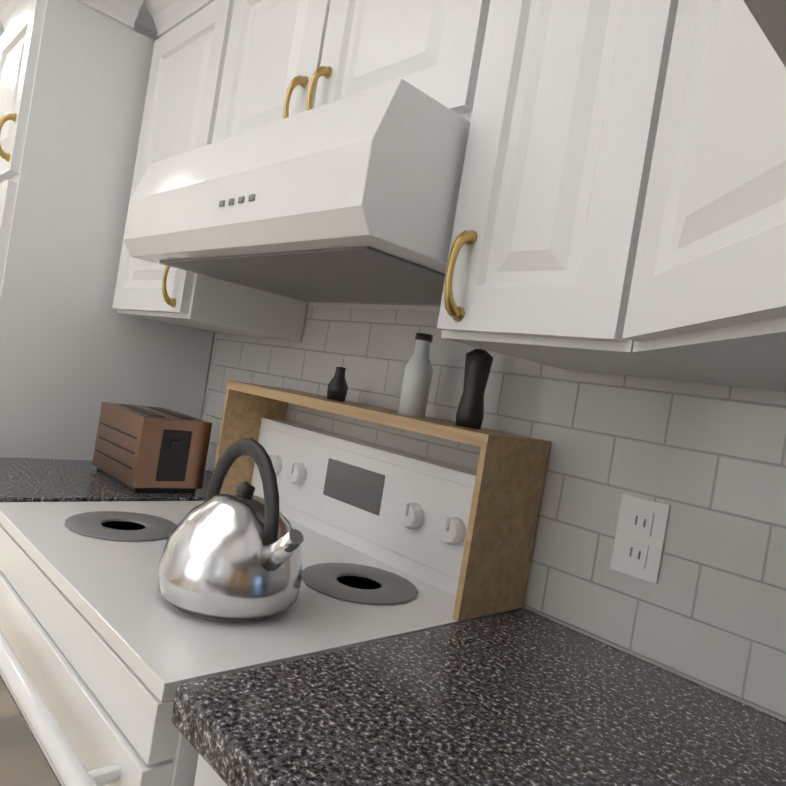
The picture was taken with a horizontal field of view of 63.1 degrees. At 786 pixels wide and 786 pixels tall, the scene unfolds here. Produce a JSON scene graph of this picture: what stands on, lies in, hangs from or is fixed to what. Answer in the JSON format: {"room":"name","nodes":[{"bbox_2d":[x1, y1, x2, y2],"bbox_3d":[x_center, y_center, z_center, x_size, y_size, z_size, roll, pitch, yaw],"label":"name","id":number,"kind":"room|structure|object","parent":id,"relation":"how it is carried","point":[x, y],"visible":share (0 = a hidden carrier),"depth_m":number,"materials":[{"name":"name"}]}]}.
{"room":"kitchen","nodes":[
{"label":"kitchen","id":0,"kind":"room"},
{"bbox_2d":[0,22,3,36],"bbox_3d":[-1.323,-0.171,1.987,0.245,2.400,0.235,9,1,-44],"label":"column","id":1,"kind":"structure","parent":0,"point":[1,30],"depth_m":1.86,"materials":[{"name":"white"}]},
{"bbox_2d":[132,24,158,40],"bbox_3d":[-0.407,-0.030,2.830,2.260,2.400,0.180,9,1,-44],"label":"wall","id":2,"kind":"structure","parent":0,"point":[145,32],"depth_m":2.12,"materials":[{"name":"white paint"}]},
{"bbox_2d":[135,0,156,34],"bbox_3d":[-0.821,-1.255,2.064,0.340,0.100,0.070,9,1,-44],"label":"crown molding","id":3,"kind":"structure","parent":2,"relation":"attached to","point":[144,19],"depth_m":2.05,"materials":[{"name":"white"}]},
{"bbox_2d":[200,302,785,721],"bbox_3d":[0.047,0.058,1.409,0.120,2.400,2.510,9,1,-44],"label":"wall","id":4,"kind":"structure","parent":0,"point":[390,307],"depth_m":1.34,"materials":[{"name":"white paint"}]},
{"bbox_2d":[112,0,729,385],"bbox_3d":[-0.093,-0.526,1.288,0.365,0.830,1.465,9,1,-44],"label":"upper cabinet","id":5,"kind":"object","parent":4,"relation":"attached to","point":[556,104],"visible":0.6,"depth_m":0.82,"materials":[{"name":"white wood"}]},
{"bbox_2d":[123,79,469,305],"bbox_3d":[-0.115,-0.307,1.193,0.477,0.200,0.751,9,1,-44],"label":"range hood","id":6,"kind":"object","parent":5,"relation":"attached to","point":[352,199],"visible":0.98,"depth_m":0.90,"materials":[{"name":"white metal"}]},
{"bbox_2d":[203,307,785,718],"bbox_3d":[0.145,0.095,1.213,0.004,0.498,2.076,9,1,-44],"label":"wall tile","id":7,"kind":"structure","parent":4,"relation":"attached to","point":[706,462],"depth_m":0.99,"materials":[{"name":"white tile"}]},
{"bbox_2d":[610,494,670,583],"bbox_3d":[0.367,0.216,0.955,0.008,0.116,0.072,9,1,-44],"label":"outlet","id":8,"kind":"object","parent":7,"relation":"attached to","point":[641,529],"visible":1,"depth_m":0.95,"materials":[{"name":"white plastic"}]},
{"bbox_2d":[622,0,785,391],"bbox_3d":[0.525,-0.417,0.468,0.595,0.830,0.600,9,1,-44],"label":"upper cabinet","id":9,"kind":"object","parent":4,"relation":"attached to","point":[707,297],"visible":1,"depth_m":0.53,"materials":[{"name":"white wood"}]},
{"bbox_3d":[-2.891,0.821,1.759,10.600,0.060,7.600,9,1,-44],"label":"floor","id":10,"kind":"structure","parent":0,"visible":0},
{"bbox_2d":[0,0,213,460],"bbox_3d":[-0.937,0.009,1.878,0.635,2.170,0.470,9,1,-44],"label":"pantry cabinet","id":11,"kind":"object","parent":10,"relation":"on","point":[76,349],"visible":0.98,"depth_m":1.67,"materials":[{"name":"white wood"}]},
{"bbox_2d":[194,754,226,785],"bbox_3d":[0.216,0.859,0.562,0.625,0.890,0.854,9,1,-44],"label":"base cabinet","id":12,"kind":"object","parent":10,"relation":"on","point":[206,774],"depth_m":0.65,"materials":[{"name":"white wood"}]},
{"bbox_2d":[0,418,517,785],"bbox_3d":[-0.351,0.636,1.135,0.684,1.135,0.770,9,1,-44],"label":"range","id":13,"kind":"object","parent":10,"relation":"on","point":[106,648],"visible":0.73,"depth_m":0.96,"materials":[{"name":"white metal"}]},
{"bbox_2d":[157,438,303,619],"bbox_3d":[-0.203,0.179,0.896,0.200,0.228,0.245,9,1,-44],"label":"kettle","id":14,"kind":"object","parent":13,"relation":"on","point":[236,555],"visible":1,"depth_m":0.84,"materials":[{"name":"silver metal"}]},
{"bbox_2d":[213,380,550,620],"bbox_3d":[-0.087,0.166,1.307,0.172,0.284,0.790,9,1,-44],"label":"shelf","id":15,"kind":"object","parent":13,"relation":"on","point":[502,522],"visible":0.81,"depth_m":1.04,"materials":[{"name":"brown wood"}]},
{"bbox_2d":[327,367,347,400],"bbox_3d":[-0.117,-0.021,1.373,0.044,0.072,0.044,9,1,-44],"label":"bottle","id":16,"kind":"object","parent":15,"relation":"on","point":[337,390],"visible":1,"depth_m":1.36,"materials":[{"name":"grey ceramic"}]},
{"bbox_2d":[398,333,432,417],"bbox_3d":[0.047,-0.035,1.207,0.054,0.156,0.054,9,1,-44],"label":"bottle","id":17,"kind":"object","parent":15,"relation":"on","point":[416,383],"visible":1,"depth_m":1.19,"materials":[{"name":"grey ceramic"}]},
{"bbox_2d":[455,349,492,428],"bbox_3d":[0.141,-0.009,1.106,0.048,0.137,0.048,9,1,-44],"label":"pepper mill","id":18,"kind":"object","parent":15,"relation":"on","point":[470,409],"visible":1,"depth_m":1.09,"materials":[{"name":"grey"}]},
{"bbox_3d":[-0.767,0.688,1.603,0.625,0.890,0.430,9,1,-44],"label":"base cabinet","id":19,"kind":"object","parent":10,"relation":"on","visible":0},
{"bbox_2d":[0,457,212,501],"bbox_3d":[-0.692,0.229,1.598,0.625,0.040,0.434,9,1,-44],"label":"countertop","id":20,"kind":"structure","parent":19,"relation":"on","point":[38,480],"depth_m":1.46,"materials":[{"name":"black stone"}]},
{"bbox_2d":[92,402,211,491],"bbox_3d":[-0.600,0.134,1.593,0.172,0.177,0.290,9,1,-44],"label":"toaster","id":21,"kind":"object","parent":20,"relation":"on","point":[139,448],"visible":1,"depth_m":1.51,"materials":[{"name":"orange metal"}]},
{"bbox_3d":[-0.461,0.756,-0.230,1.550,0.890,0.658,9,1,-44],"label":"base cabinet","id":22,"kind":"object","parent":10,"relation":"on","visible":0},
{"bbox_2d":[171,609,785,785],"bbox_3d":[-0.657,0.254,-0.361,3.280,0.040,0.856,9,1,-44],"label":"countertop","id":23,"kind":"structure","parent":22,"relation":"on","point":[525,697],"depth_m":0.68,"materials":[{"name":"black stone"}]},
{"bbox_3d":[-1.558,-0.172,-1.965,7.130,2.400,0.120,9,1,-44],"label":"wall","id":24,"kind":"structure","parent":0,"visible":0},
{"bbox_2d":[743,0,785,67],"bbox_3d":[0.213,-0.464,-0.001,0.532,0.830,0.370,9,1,-44],"label":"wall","id":25,"kind":"structure","parent":24,"relation":"attached to","point":[769,16],"depth_m":0.13,"materials":[{"name":"white paint"}]}
]}

